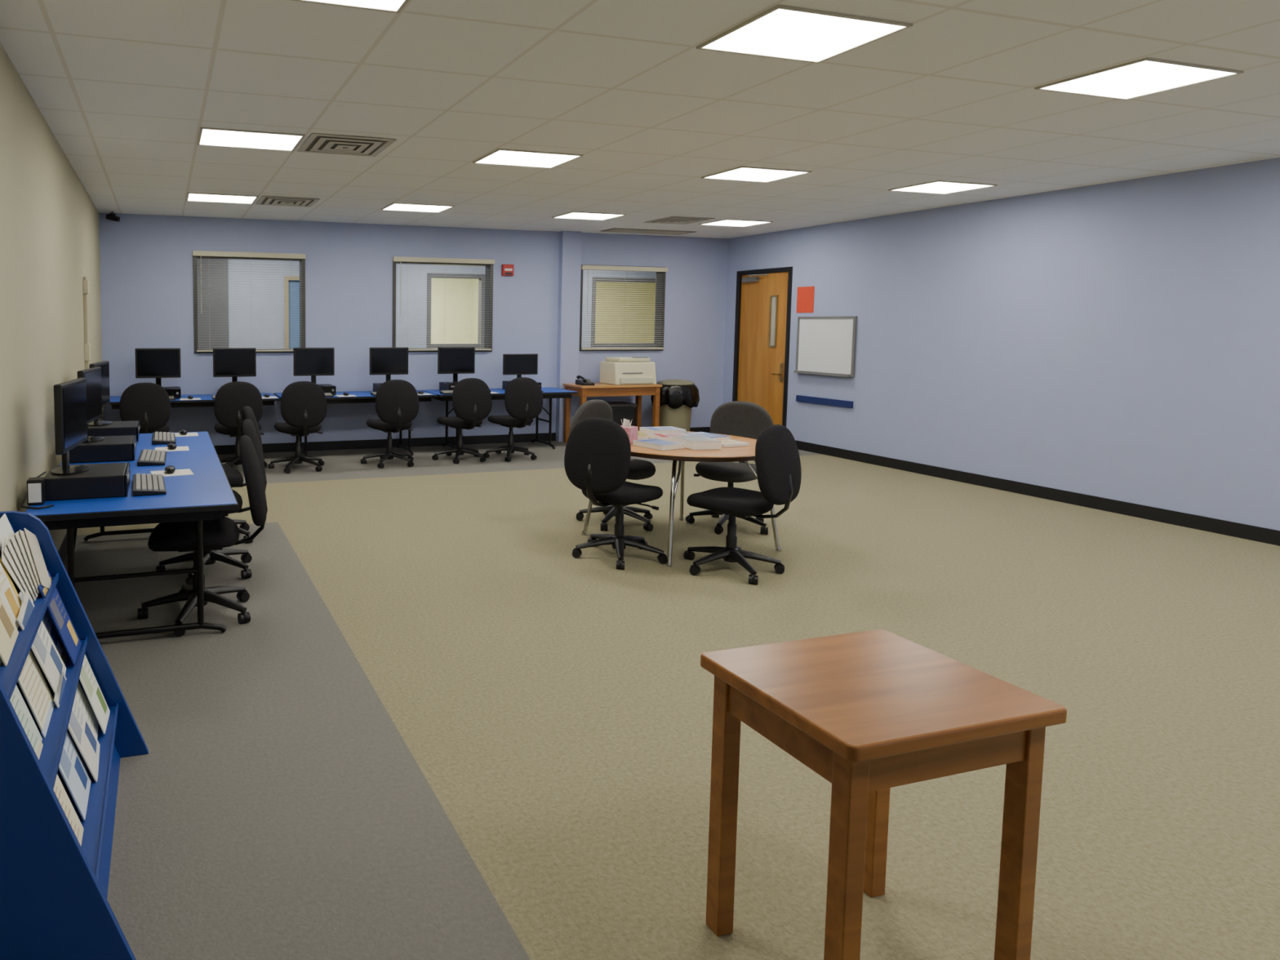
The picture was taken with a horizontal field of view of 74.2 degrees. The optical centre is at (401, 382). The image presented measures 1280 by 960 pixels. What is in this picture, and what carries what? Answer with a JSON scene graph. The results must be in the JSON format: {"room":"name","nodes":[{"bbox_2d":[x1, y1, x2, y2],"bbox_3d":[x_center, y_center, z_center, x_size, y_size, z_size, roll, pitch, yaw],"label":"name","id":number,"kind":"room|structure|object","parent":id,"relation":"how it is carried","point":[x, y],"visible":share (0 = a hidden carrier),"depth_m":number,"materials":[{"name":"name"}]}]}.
{"room":"computer lab","nodes":[
{"label":"computer lab","id":0,"kind":"room"},
{"bbox_2d":[0,42,103,551],"bbox_3d":[-1.958,-0.121,3.952,0.150,2.844,11.389,-1,4,-17],"label":"wall","id":1,"kind":"structure","parent":0,"point":[50,229],"depth_m":4.46,"materials":[{"name":"beige paint"}]},
{"bbox_2d":[82,276,90,368],"bbox_3d":[-2.838,-0.003,7.261,0.044,1.890,0.100,-1,4,-17],"label":"wall raceway","id":2,"kind":"structure","parent":1,"relation":"attached to","point":[85,282],"depth_m":7.19,"materials":[{"name":"beige paint"}]},
{"bbox_2d":[196,258,229,349],"bbox_3d":[-4.315,-0.687,11.425,3.612,2.844,0.240,-1,4,-17],"label":"wall","id":3,"kind":"structure","parent":0,"point":[214,329],"depth_m":11.73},
{"bbox_2d":[98,212,728,445],"bbox_3d":[0.600,-0.598,10.561,8.537,2.844,0.150,-1,4,-17],"label":"wall","id":4,"kind":"structure","parent":0,"point":[146,260],"depth_m":10.17,"materials":[{"name":"blue paint"}]},
{"bbox_2d":[192,256,305,353],"bbox_3d":[-1.857,-0.953,9.800,1.340,1.180,0.174,-1,4,-17],"label":"window","id":5,"kind":"structure","parent":4,"relation":"in","point":[302,261],"depth_m":9.83,"materials":[{"name":"metal"}]},
{"bbox_2d":[192,250,306,351],"bbox_3d":[-1.824,-0.970,9.685,1.340,1.190,0.062,-1,4,-17],"label":"window blind","id":6,"kind":"object","parent":5,"relation":"attached to","point":[195,253],"visible":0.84,"depth_m":9.63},
{"bbox_2d":[213,432,555,454],"bbox_3d":[-0.674,0.793,10.199,5.812,0.110,0.015,-1,4,-17],"label":"baseboard","id":7,"kind":"structure","parent":4,"relation":"attached to","point":[482,439],"depth_m":10.32,"materials":[{"name":"black plastic"}]},
{"bbox_2d":[392,261,493,351],"bbox_3d":[0.519,-0.994,10.507,1.380,1.180,0.174,-1,4,-17],"label":"window","id":8,"kind":"structure","parent":4,"relation":"in","point":[488,269],"depth_m":10.60,"materials":[{"name":"metal"}]},
{"bbox_2d":[392,256,494,351],"bbox_3d":[0.553,-1.010,10.392,1.380,1.190,0.062,-1,4,-17],"label":"window blind","id":9,"kind":"object","parent":8,"relation":"attached to","point":[397,259],"visible":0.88,"depth_m":10.36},
{"bbox_2d":[555,231,582,441],"bbox_3d":[2.268,-0.617,10.927,0.280,2.844,0.100,-1,4,-17],"label":"column","id":10,"kind":"structure","parent":4,"relation":"attached to","point":[570,242],"depth_m":10.86,"materials":[{"name":"blue paint"}]},
{"bbox_2d":[578,264,666,351],"bbox_3d":[3.054,-1.037,11.261,1.350,1.180,0.174,-1,4,-17],"label":"window","id":11,"kind":"structure","parent":4,"relation":"in","point":[658,335],"depth_m":11.37,"materials":[{"name":"metal"}]},
{"bbox_2d":[581,265,667,349],"bbox_3d":[3.088,-1.034,11.148,1.350,1.150,0.062,-1,4,-17],"label":"window blind","id":12,"kind":"object","parent":11,"relation":"attached to","point":[588,268],"visible":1,"depth_m":11.12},
{"bbox_2d":[227,259,656,348],"bbox_3d":[2.154,-0.802,13.412,9.925,2.844,0.120,-1,4,-17],"label":"wall","id":13,"kind":"structure","parent":0,"point":[267,331],"depth_m":12.13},
{"bbox_2d":[284,275,299,348],"bbox_3d":[-1.668,-0.466,12.296,0.270,2.300,0.160,-1,4,-17],"label":"trim","id":14,"kind":"structure","parent":13,"relation":"attached to","point":[286,278],"depth_m":12.14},
{"bbox_2d":[288,280,299,348],"bbox_3d":[-1.637,-0.435,12.297,0.210,2.240,0.040,-1,4,-17],"label":"door","id":15,"kind":"structure","parent":13,"relation":"in","point":[294,302],"depth_m":12.23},
{"bbox_2d":[426,272,484,347],"bbox_3d":[0.860,-1.157,12.999,1.000,1.200,0.144,-1,4,-17],"label":"window","id":16,"kind":"structure","parent":13,"relation":"in","point":[481,326],"depth_m":12.96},
{"bbox_2d":[591,276,655,346],"bbox_3d":[3.903,-1.209,13.904,1.450,1.200,0.144,-1,4,-17],"label":"window","id":17,"kind":"structure","parent":13,"relation":"in","point":[602,278],"depth_m":13.73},
{"bbox_2d":[471,279,478,343],"bbox_3d":[1.867,-0.913,14.888,0.100,2.844,2.880,-1,4,-17],"label":"wall","id":18,"kind":"structure","parent":0,"point":[474,286],"depth_m":16.05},
{"bbox_2d":[431,277,655,343],"bbox_3d":[-0.430,-0.989,15.755,13.537,2.844,0.100,-1,4,-17],"label":"wall","id":19,"kind":"structure","parent":0,"point":[438,326],"depth_m":17.06,"materials":[{"name":"paint"}]},
{"bbox_2d":[0,0,1279,238],"bbox_3d":[2.212,-1.660,5.082,8.837,0.100,11.389,-1,4,-17],"label":"ceiling","id":20,"kind":"structure","parent":0,"point":[126,89],"depth_m":4.54,"materials":[{"name":"tile"}]},
{"bbox_2d":[186,192,257,204],"bbox_3d":[-1.808,-1.845,8.042,0.672,0.010,0.502,-1,4,-17],"label":"recessed light","id":21,"kind":"object","parent":20,"relation":"in","point":[193,197],"visible":1,"depth_m":8.01,"materials":[{"name":"white"}]},
{"bbox_2d":[197,126,305,151],"bbox_3d":[-1.034,-1.649,5.452,0.672,0.010,0.502,-1,4,-17],"label":"recessed light","id":22,"kind":"object","parent":20,"relation":"in","point":[209,136],"visible":1,"depth_m":5.43,"materials":[{"name":"white"}]},
{"bbox_2d":[255,195,319,207],"bbox_3d":[-1.178,-1.851,8.235,0.580,0.020,0.580,-1,4,-17],"label":"ceiling vent","id":23,"kind":"object","parent":20,"relation":"in","point":[264,200],"visible":1,"depth_m":8.18,"materials":[{"name":"metal"}]},
{"bbox_2d":[297,133,396,156],"bbox_3d":[-0.395,-1.653,5.617,0.580,0.020,0.580,-1,4,-17],"label":"ceiling vent","id":24,"kind":"object","parent":20,"relation":"in","point":[317,143],"visible":1,"depth_m":5.57,"materials":[{"name":"metal"}]},
{"bbox_2d":[291,0,409,13],"bbox_3d":[-0.260,-1.453,2.863,0.672,0.010,0.502,-1,4,-17],"label":"recessed light","id":25,"kind":"object","parent":20,"relation":"in","point":[388,6],"visible":1,"depth_m":3.11,"materials":[{"name":"white"}]},
{"bbox_2d":[381,202,454,213],"bbox_3d":[0.164,-1.878,8.629,0.672,0.010,0.502,-1,4,-17],"label":"recessed light","id":26,"kind":"object","parent":20,"relation":"in","point":[394,206],"visible":1,"depth_m":8.61,"materials":[{"name":"white"}]},
{"bbox_2d":[472,148,582,168],"bbox_3d":[0.938,-1.683,6.039,0.672,0.010,0.502,-1,4,-17],"label":"recessed light","id":27,"kind":"object","parent":20,"relation":"in","point":[504,157],"visible":1,"depth_m":6.02,"materials":[{"name":"white"}]},
{"bbox_2d":[551,211,626,220],"bbox_3d":[2.144,-1.912,9.218,0.672,0.010,0.502,-1,4,-17],"label":"recessed light","id":28,"kind":"object","parent":20,"relation":"in","point":[573,215],"visible":1,"depth_m":9.20,"materials":[{"name":"white"}]},
{"bbox_2d":[601,227,695,235],"bbox_3d":[3.301,-2.018,10.744,1.260,0.012,0.360,-1,4,-17],"label":"ceiling vent","id":29,"kind":"object","parent":20,"relation":"in","point":[614,229],"visible":1,"depth_m":10.68,"materials":[{"name":"metal"}]},
{"bbox_2d":[644,216,714,224],"bbox_3d":[3.307,-1.927,9.570,0.580,0.020,0.580,-1,4,-17],"label":"ceiling vent","id":30,"kind":"object","parent":20,"relation":"in","point":[672,220],"visible":1,"depth_m":9.51,"materials":[{"name":"metal"}]},
{"bbox_2d":[698,218,773,226],"bbox_3d":[4.070,-1.945,9.791,0.672,0.010,0.502,-1,4,-17],"label":"recessed light","id":31,"kind":"object","parent":20,"relation":"in","point":[726,222],"visible":1,"depth_m":9.79,"materials":[{"name":"white"}]},
{"bbox_2d":[701,165,811,182],"bbox_3d":[2.918,-1.716,6.629,0.672,0.010,0.502,-1,4,-17],"label":"recessed light","id":32,"kind":"object","parent":20,"relation":"in","point":[753,174],"visible":1,"depth_m":6.61,"materials":[{"name":"white"}]},
{"bbox_2d":[696,4,913,63],"bbox_3d":[1.712,-1.487,3.450,0.672,0.010,0.502,-1,4,-17],"label":"recessed light","id":33,"kind":"object","parent":20,"relation":"in","point":[784,32],"visible":1,"depth_m":3.42,"materials":[{"name":"white"}]},
{"bbox_2d":[888,180,997,194],"bbox_3d":[4.844,-1.749,7.202,0.672,0.010,0.502,-1,4,-17],"label":"recessed light","id":34,"kind":"object","parent":20,"relation":"in","point":[939,187],"visible":1,"depth_m":7.18,"materials":[{"name":"white"}]},
{"bbox_2d":[1034,57,1243,100],"bbox_3d":[3.692,-1.520,4.039,0.672,0.010,0.502,-1,4,-17],"label":"recessed light","id":35,"kind":"object","parent":20,"relation":"in","point":[1146,76],"visible":1,"depth_m":4.01,"materials":[{"name":"white"}]},
{"bbox_2d":[62,440,1279,959],"bbox_3d":[2.198,1.276,5.300,8.837,0.100,11.389,-1,4,-17],"label":"floor","id":36,"kind":"structure","parent":0,"point":[434,728],"depth_m":3.20,"materials":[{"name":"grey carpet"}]},
{"bbox_2d":[0,511,148,959],"bbox_3d":[-1.062,0.955,2.368,0.568,0.940,1.095,-1,4,-17],"label":"brochure rack","id":37,"kind":"object","parent":36,"relation":"on","point":[55,905],"visible":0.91,"depth_m":1.91,"materials":[{"name":"blue laminate"}]},
{"bbox_2d":[0,595,18,666],"bbox_3d":[-1.117,0.598,2.173,0.107,0.282,0.222,-1,4,-18],"label":"brochure","id":38,"kind":"object","parent":37,"relation":"on","point":[9,633],"visible":1,"depth_m":2.21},
{"bbox_2d":[0,562,20,628],"bbox_3d":[-1.181,0.581,2.338,0.110,0.293,0.226,-1,4,-15],"label":"brochure","id":39,"kind":"object","parent":37,"relation":"in","point":[7,595],"visible":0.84,"depth_m":2.38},
{"bbox_2d":[3,534,34,602],"bbox_3d":[-1.234,0.605,2.595,0.079,0.218,0.159,-1,5,-21],"label":"brochure","id":40,"kind":"object","parent":37,"relation":"in","point":[6,551],"visible":0.57,"depth_m":2.55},
{"bbox_2d":[6,532,35,600],"bbox_3d":[-1.236,0.600,2.622,0.077,0.206,0.134,-1,4,-18],"label":"brochure","id":41,"kind":"object","parent":37,"relation":"in","point":[10,545],"visible":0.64,"depth_m":2.58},
{"bbox_2d":[0,657,42,752],"bbox_3d":[-1.001,0.852,2.067,0.103,0.263,0.210,-1,4,-17],"label":"brochure","id":42,"kind":"object","parent":37,"relation":"in","point":[26,720],"visible":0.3,"depth_m":2.13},
{"bbox_2d":[17,627,53,731],"bbox_3d":[-1.072,0.830,2.300,0.107,0.278,0.218,-1,4,-16],"label":"brochure","id":43,"kind":"object","parent":37,"relation":"in","point":[31,681],"visible":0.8,"depth_m":2.29,"materials":[{"name":"paper"}]},
{"bbox_2d":[23,528,51,589],"bbox_3d":[-1.238,0.605,2.736,0.201,0.227,0.075,4,6,41],"label":"brochure","id":44,"kind":"object","parent":37,"relation":"in","point":[37,554],"visible":0.86,"depth_m":2.73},
{"bbox_2d":[17,590,66,698],"bbox_3d":[-1.108,0.812,2.477,0.111,0.300,0.235,-1,4,-19],"label":"brochure","id":45,"kind":"object","parent":37,"relation":"in","point":[51,662],"visible":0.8,"depth_m":2.47,"materials":[{"name":"paper"}]},
{"bbox_2d":[17,591,66,654],"bbox_3d":[-1.175,0.795,2.631,0.114,0.301,0.223,-1,4,-18],"label":"brochure","id":46,"kind":"object","parent":37,"relation":"in","point":[46,620],"visible":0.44,"depth_m":2.69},
{"bbox_2d":[38,570,81,665],"bbox_3d":[-1.162,0.797,2.733,0.107,0.280,0.210,-1,4,-16],"label":"brochure","id":47,"kind":"object","parent":37,"relation":"in","point":[56,608],"visible":0.95,"depth_m":2.72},
{"bbox_2d":[35,739,84,844],"bbox_3d":[-0.901,1.106,2.096,0.107,0.272,0.200,-1,4,-17],"label":"brochure","id":48,"kind":"object","parent":37,"relation":"on","point":[59,789],"visible":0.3,"depth_m":2.16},
{"bbox_2d":[40,699,91,821],"bbox_3d":[-0.969,1.089,2.325,0.107,0.272,0.200,-1,4,-17],"label":"brochure","id":49,"kind":"object","parent":37,"relation":"on","point":[71,767],"visible":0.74,"depth_m":2.32,"materials":[{"name":"paper"}]},
{"bbox_2d":[53,672,99,782],"bbox_3d":[-1.011,1.067,2.506,0.114,0.307,0.224,-1,4,-18],"label":"brochure","id":50,"kind":"object","parent":37,"relation":"on","point":[79,727],"visible":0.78,"depth_m":2.50,"materials":[{"name":"paper"}]},
{"bbox_2d":[56,640,98,738],"bbox_3d":[-1.078,1.041,2.655,0.125,0.330,0.218,-1,4,-18],"label":"brochure","id":51,"kind":"object","parent":37,"relation":"in","point":[80,695],"visible":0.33,"depth_m":2.71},
{"bbox_2d":[71,654,110,733],"bbox_3d":[-1.085,1.050,2.792,0.111,0.295,0.210,-1,4,-15],"label":"brochure","id":52,"kind":"object","parent":37,"relation":"on","point":[89,682],"visible":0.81,"depth_m":2.78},
{"bbox_2d":[25,431,238,639],"bbox_3d":[-1.614,0.859,4.982,0.950,0.739,2.640,-1,4,-17],"label":"folding table","id":53,"kind":"object","parent":36,"relation":"on","point":[205,495],"visible":0.59,"depth_m":3.99,"materials":[{"name":"blue laminate"}]},
{"bbox_2d":[26,476,45,505],"bbox_3d":[-1.732,0.515,3.799,0.070,0.120,0.084,-1,4,-17],"label":"speaker","id":54,"kind":"object","parent":53,"relation":"on","point":[36,495],"visible":1,"depth_m":3.76},
{"bbox_2d":[44,462,130,501],"bbox_3d":[-1.589,0.500,4.083,0.386,0.110,0.380,-1,4,-17],"label":"desktop computer","id":55,"kind":"object","parent":53,"relation":"on","point":[108,480],"visible":0.97,"depth_m":3.92,"materials":[{"name":"black plastic"}]},
{"bbox_2d":[51,377,89,475],"bbox_3d":[-1.672,0.219,4.037,0.176,0.455,0.490,0,4,-9],"label":"computer monitor","id":56,"kind":"object","parent":55,"relation":"on","point":[70,396],"visible":1,"depth_m":3.96,"materials":[{"name":"black plastic"}]},
{"bbox_2d":[69,435,137,463],"bbox_3d":[-1.898,0.421,5.115,0.386,0.110,0.380,-1,4,-17],"label":"desktop computer","id":57,"kind":"object","parent":53,"relation":"on","point":[113,448],"visible":0.88,"depth_m":4.95,"materials":[{"name":"black plastic"}]},
{"bbox_2d":[76,366,104,443],"bbox_3d":[-1.987,0.140,5.089,0.176,0.455,0.490,0,4,-9],"label":"computer monitor","id":58,"kind":"object","parent":57,"relation":"on","point":[92,375],"visible":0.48,"depth_m":5.08,"materials":[{"name":"black plastic"}]},
{"bbox_2d":[88,420,140,441],"bbox_3d":[-2.132,0.362,5.899,0.386,0.110,0.380,-1,4,-17],"label":"desktop computer","id":59,"kind":"object","parent":53,"relation":"on","point":[117,428],"visible":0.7,"depth_m":5.75,"materials":[{"name":"black plastic"}]},
{"bbox_2d":[88,360,112,426],"bbox_3d":[-2.227,0.079,5.891,0.176,0.455,0.490,0,4,-9],"label":"computer monitor","id":60,"kind":"object","parent":59,"relation":"on","point":[104,365],"visible":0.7,"depth_m":5.92,"materials":[{"name":"black plastic"}]},
{"bbox_2d":[133,473,166,496],"bbox_3d":[-1.326,0.529,4.206,0.160,0.036,0.450,-1,4,-18],"label":"keyboard","id":61,"kind":"object","parent":53,"relation":"on","point":[148,484],"visible":1,"depth_m":4.11,"materials":[{"name":"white plastic"}]},
{"bbox_2d":[137,448,167,466],"bbox_3d":[-1.562,0.467,5.031,0.160,0.036,0.450,-1,4,-15],"label":"keyboard","id":62,"kind":"object","parent":53,"relation":"on","point":[146,458],"visible":1,"depth_m":4.93,"materials":[{"name":"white plastic"}]},
{"bbox_2d":[119,382,170,433],"bbox_3d":[-2.706,0.473,8.470,0.630,0.981,0.696,-1,4,-19],"label":"office chair","id":63,"kind":"object","parent":36,"relation":"on","point":[148,403],"visible":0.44,"depth_m":8.16,"materials":[{"name":"fabric"}]},
{"bbox_2d":[109,392,279,408],"bbox_3d":[-2.393,0.537,9.267,1.880,0.739,0.720,-1,4,-17],"label":"folding table","id":64,"kind":"object","parent":36,"relation":"on","point":[206,400],"visible":0.22,"depth_m":8.97,"materials":[{"name":"blue laminate"}]},
{"bbox_2d":[164,386,181,399],"bbox_3d":[-2.725,0.117,9.164,0.380,0.110,0.386,-1,4,-17],"label":"desktop computer","id":65,"kind":"object","parent":64,"relation":"on","point":[175,391],"visible":0.45,"depth_m":9.02,"materials":[{"name":"black plastic"}]},
{"bbox_2d":[134,347,181,388],"bbox_3d":[-2.758,-0.160,9.084,0.490,0.455,0.176,-1,4,-17],"label":"computer monitor","id":66,"kind":"object","parent":65,"relation":"on","point":[157,363],"visible":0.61,"depth_m":9.05,"materials":[{"name":"black plastic"}]},
{"bbox_3d":[-1.910,0.103,9.406,0.380,0.110,0.386,-1,4,-17],"label":"desktop computer","id":67,"kind":"object","parent":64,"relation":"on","visible":0},
{"bbox_2d":[213,347,256,382],"bbox_3d":[-1.943,-0.174,9.326,0.490,0.455,0.176,-1,4,-17],"label":"computer monitor","id":68,"kind":"object","parent":67,"relation":"on","point":[233,362],"visible":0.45,"depth_m":9.29,"materials":[{"name":"black plastic"}]},
{"bbox_2d":[137,435,267,636],"bbox_3d":[-1.085,0.785,4.383,0.696,0.981,0.630,-1,4,-12],"label":"office chair","id":69,"kind":"object","parent":36,"relation":"on","point":[217,534],"visible":0.91,"depth_m":4.28,"materials":[{"name":"fabric"}]},
{"bbox_2d":[155,418,266,585],"bbox_3d":[-1.215,0.728,5.134,0.696,0.981,0.630,-1,4,-11],"label":"office chair","id":70,"kind":"object","parent":36,"relation":"on","point":[210,557],"visible":0.41,"depth_m":5.08,"materials":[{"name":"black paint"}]},
{"bbox_2d":[213,381,266,467],"bbox_3d":[-1.771,0.462,8.686,0.630,0.981,0.696,-1,4,-14],"label":"office chair","id":71,"kind":"object","parent":36,"relation":"on","point":[231,397],"visible":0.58,"depth_m":8.38,"materials":[{"name":"fabric"}]},
{"bbox_2d":[222,405,264,543],"bbox_3d":[-1.368,0.669,5.924,0.696,0.981,0.630,-1,4,-15],"label":"office chair","id":72,"kind":"object","parent":36,"relation":"on","point":[235,478],"visible":0.32,"depth_m":5.84,"materials":[{"name":"fabric"}]},
{"bbox_2d":[267,381,326,473],"bbox_3d":[-1.126,0.459,8.774,0.630,0.981,0.696,-1,5,-20],"label":"office chair","id":73,"kind":"object","parent":36,"relation":"on","point":[303,403],"visible":1,"depth_m":8.50,"materials":[{"name":"fabric"}]},
{"bbox_2d":[273,390,437,455],"bbox_3d":[-0.573,0.506,9.808,1.880,0.739,0.720,-1,4,-17],"label":"folding table","id":74,"kind":"object","parent":36,"relation":"on","point":[362,397],"visible":0.43,"depth_m":9.56,"materials":[{"name":"laminate"}]},
{"bbox_2d":[318,383,336,395],"bbox_3d":[-1.019,0.088,9.671,0.380,0.110,0.386,-1,4,-17],"label":"desktop computer","id":75,"kind":"object","parent":74,"relation":"on","point":[326,388],"visible":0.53,"depth_m":9.53,"materials":[{"name":"black plastic"}]},
{"bbox_2d":[293,347,334,386],"bbox_3d":[-1.052,-0.189,9.591,0.490,0.455,0.176,-1,4,-17],"label":"computer monitor","id":76,"kind":"object","parent":75,"relation":"on","point":[313,362],"visible":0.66,"depth_m":9.56,"materials":[{"name":"black plastic"}]},
{"bbox_2d":[373,382,381,391],"bbox_3d":[-0.128,0.073,9.937,0.380,0.110,0.386,-1,4,-17],"label":"desktop computer","id":77,"kind":"object","parent":74,"relation":"on","point":[375,385],"visible":0.13,"depth_m":9.96,"materials":[{"name":"black plastic"}]},
{"bbox_2d":[369,346,408,384],"bbox_3d":[-0.161,-0.205,9.857,0.490,0.455,0.176,-1,4,-17],"label":"computer monitor","id":78,"kind":"object","parent":77,"relation":"on","point":[388,361],"visible":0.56,"depth_m":9.82,"materials":[{"name":"black plastic"}]},
{"bbox_2d":[360,379,418,468],"bbox_3d":[-0.127,0.440,9.092,0.630,0.981,0.696,-1,4,-18],"label":"office chair","id":79,"kind":"object","parent":36,"relation":"on","point":[397,401],"visible":1,"depth_m":8.81,"materials":[{"name":"fabric"}]},
{"bbox_2d":[431,377,492,464],"bbox_3d":[0.702,0.421,9.402,0.630,0.981,0.696,-2,5,-23],"label":"office chair","id":80,"kind":"object","parent":36,"relation":"on","point":[472,402],"visible":1,"depth_m":9.13,"materials":[{"name":"fabric"}]},
{"bbox_2d":[421,386,577,448],"bbox_3d":[1.248,0.475,10.350,1.880,0.739,0.720,-1,4,-17],"label":"folding table","id":81,"kind":"object","parent":36,"relation":"on","point":[551,393],"visible":0.61,"depth_m":10.27,"materials":[{"name":"laminate"}]},
{"bbox_2d":[439,382,456,391],"bbox_3d":[0.716,0.059,10.188,0.380,0.110,0.386,-1,4,-17],"label":"desktop computer","id":82,"kind":"object","parent":81,"relation":"on","point":[442,385],"visible":0.29,"depth_m":10.06,"materials":[{"name":"black plastic"}]},
{"bbox_2d":[437,346,475,383],"bbox_3d":[0.682,-0.219,10.108,0.490,0.455,0.176,-1,4,-17],"label":"computer monitor","id":83,"kind":"object","parent":82,"relation":"on","point":[455,361],"visible":0.86,"depth_m":10.07,"materials":[{"name":"black plastic"}]},
{"bbox_2d":[502,380,541,389],"bbox_3d":[1.559,0.044,10.439,0.380,0.110,0.386,-1,4,-17],"label":"desktop computer","id":84,"kind":"object","parent":81,"relation":"on","point":[504,384],"visible":0.21,"depth_m":10.46,"materials":[{"name":"black plastic"}]},
{"bbox_2d":[502,353,537,377],"bbox_3d":[1.526,-0.188,10.362,0.480,0.364,0.176,-1,4,-17],"label":"computer monitor","id":85,"kind":"object","parent":84,"relation":"on","point":[518,364],"visible":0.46,"depth_m":10.33,"materials":[{"name":"black plastic"}]},
{"bbox_2d":[483,377,542,462],"bbox_3d":[1.321,0.412,9.565,0.630,0.981,0.696,-1,5,-22],"label":"office chair","id":86,"kind":"object","parent":36,"relation":"on","point":[523,397],"visible":0.99,"depth_m":9.29,"materials":[{"name":"fabric"}]},
{"bbox_2d":[568,399,655,531],"bbox_3d":[1.724,0.644,6.470,0.630,0.981,0.696,-3,5,-37],"label":"office chair","id":87,"kind":"object","parent":36,"relation":"on","point":[639,469],"visible":0.44,"depth_m":6.49,"materials":[{"name":"fabric"}]},
{"bbox_2d":[562,382,662,442],"bbox_3d":[2.823,0.419,10.806,1.200,0.800,0.520,-1,4,-17],"label":"table","id":88,"kind":"object","parent":36,"relation":"on","point":[598,389],"visible":0.55,"depth_m":10.67,"materials":[{"name":"brown wood"}]},
{"bbox_2d":[600,356,656,385],"bbox_3d":[3.048,-0.162,10.789,0.620,0.364,0.438,-1,4,-17],"label":"printer","id":89,"kind":"object","parent":88,"relation":"on","point":[615,371],"visible":1,"depth_m":10.64,"materials":[{"name":"beige plastic"}]},
{"bbox_2d":[564,417,666,569],"bbox_3d":[1.484,0.715,5.494,0.696,0.981,0.630,-3,6,-41],"label":"office chair","id":90,"kind":"object","parent":36,"relation":"on","point":[597,451],"visible":1,"depth_m":5.30,"materials":[{"name":"fabric"}]},
{"bbox_2d":[606,401,636,426],"bbox_3d":[2.842,0.546,10.853,0.540,0.540,0.340,-1,4,-17],"label":"storage box","id":91,"kind":"object","parent":36,"relation":"on","point":[620,410],"visible":0.39,"depth_m":10.71,"materials":[{"name":"black plastic"}]},
{"bbox_2d":[650,379,699,431],"bbox_3d":[3.764,0.380,11.079,0.688,0.847,0.553,-1,4,-17],"label":"trash can","id":92,"kind":"object","parent":36,"relation":"on","point":[677,397],"visible":0.85,"depth_m":10.89,"materials":[{"name":"beige plastic"}]},
{"bbox_2d":[581,430,781,567],"bbox_3d":[2.049,0.807,5.926,1.300,0.740,1.300,-1,4,-17],"label":"round table","id":93,"kind":"object","parent":36,"relation":"on","point":[745,453],"visible":0.57,"depth_m":5.43,"materials":[{"name":"laminate"}]},
{"bbox_2d":[632,438,684,450],"bbox_3d":[1.809,0.436,5.659,0.214,0.035,0.284,-2,5,-28],"label":"magazine","id":94,"kind":"object","parent":93,"relation":"on","point":[653,443],"visible":1,"depth_m":5.59,"materials":[{"name":"white paper"}]},
{"bbox_2d":[672,435,721,449],"bbox_3d":[2.085,0.423,5.678,0.214,0.060,0.284,-1,4,-11],"label":"magazine","id":95,"kind":"object","parent":93,"relation":"on","point":[691,442],"visible":0.98,"depth_m":5.56,"materials":[{"name":"white paper"}]},
{"bbox_2d":[684,400,773,534],"bbox_3d":[2.627,0.654,6.391,0.630,0.981,0.696,3,5,36],"label":"office chair","id":96,"kind":"object","parent":36,"relation":"on","point":[740,419],"visible":0.73,"depth_m":6.46,"materials":[{"name":"fabric"}]},
{"bbox_2d":[684,424,801,584],"bbox_3d":[2.180,0.739,5.214,0.630,0.981,0.696,-3,6,-40],"label":"office chair","id":97,"kind":"object","parent":36,"relation":"on","point":[777,458],"visible":1,"depth_m":5.02,"materials":[{"name":"fabric"}]},
{"bbox_2d":[700,629,1066,959],"bbox_3d":[1.147,1.094,1.995,0.620,0.740,0.500,-1,4,-17],"label":"wooden table","id":98,"kind":"object","parent":36,"relation":"on","point":[871,713],"visible":1,"depth_m":1.86,"materials":[{"name":"brown wood"}]},
{"bbox_2d":[722,157,1279,530],"bbox_3d":[6.367,-0.263,6.429,0.150,2.844,11.389,-1,4,-17],"label":"wall","id":99,"kind":"structure","parent":0,"point":[1117,340],"depth_m":7.25,"materials":[{"name":"blue paint"}]},
{"bbox_2d":[732,266,792,426],"bbox_3d":[4.987,-0.368,11.027,0.170,2.360,1.040,-1,4,-17],"label":"trim","id":100,"kind":"structure","parent":99,"relation":"attached to","point":[739,277],"depth_m":10.86,"materials":[{"name":"black metal"}]},
{"bbox_2d":[737,271,788,425],"bbox_3d":[4.880,-0.342,10.997,0.224,2.291,0.922,-1,4,-17],"label":"door","id":101,"kind":"structure","parent":99,"relation":"in","point":[763,306],"depth_m":10.97,"materials":[{"name":"brown wood"}]},
{"bbox_2d":[796,286,814,312],"bbox_3d":[5.142,-1.055,10.226,0.005,0.330,0.280,-1,4,-17],"label":"poster","id":102,"kind":"object","parent":99,"relation":"attached to","point":[805,295],"visible":1,"depth_m":10.22,"materials":[{"name":"red paper"}]},
{"bbox_2d":[795,395,853,408],"bbox_3d":[5.232,0.234,9.958,0.030,0.080,0.870,-1,4,-17],"label":"trim","id":103,"kind":"structure","parent":99,"relation":"attached to","point":[836,402],"depth_m":9.92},
{"bbox_2d":[793,315,857,377],"bbox_3d":[5.206,-0.455,9.914,0.080,0.720,0.900,-1,4,-17],"label":"whiteboard","id":104,"kind":"object","parent":99,"relation":"attached to","point":[826,345],"visible":1,"depth_m":9.88,"materials":[{"name":"white ceramic"}]},
{"bbox_2d":[795,440,1279,546],"bbox_3d":[6.471,1.149,5.872,0.015,0.110,9.760,-1,4,-17],"label":"baseboard","id":105,"kind":"structure","parent":99,"relation":"attached to","point":[1263,535],"depth_m":7.26,"materials":[{"name":"black plastic"}]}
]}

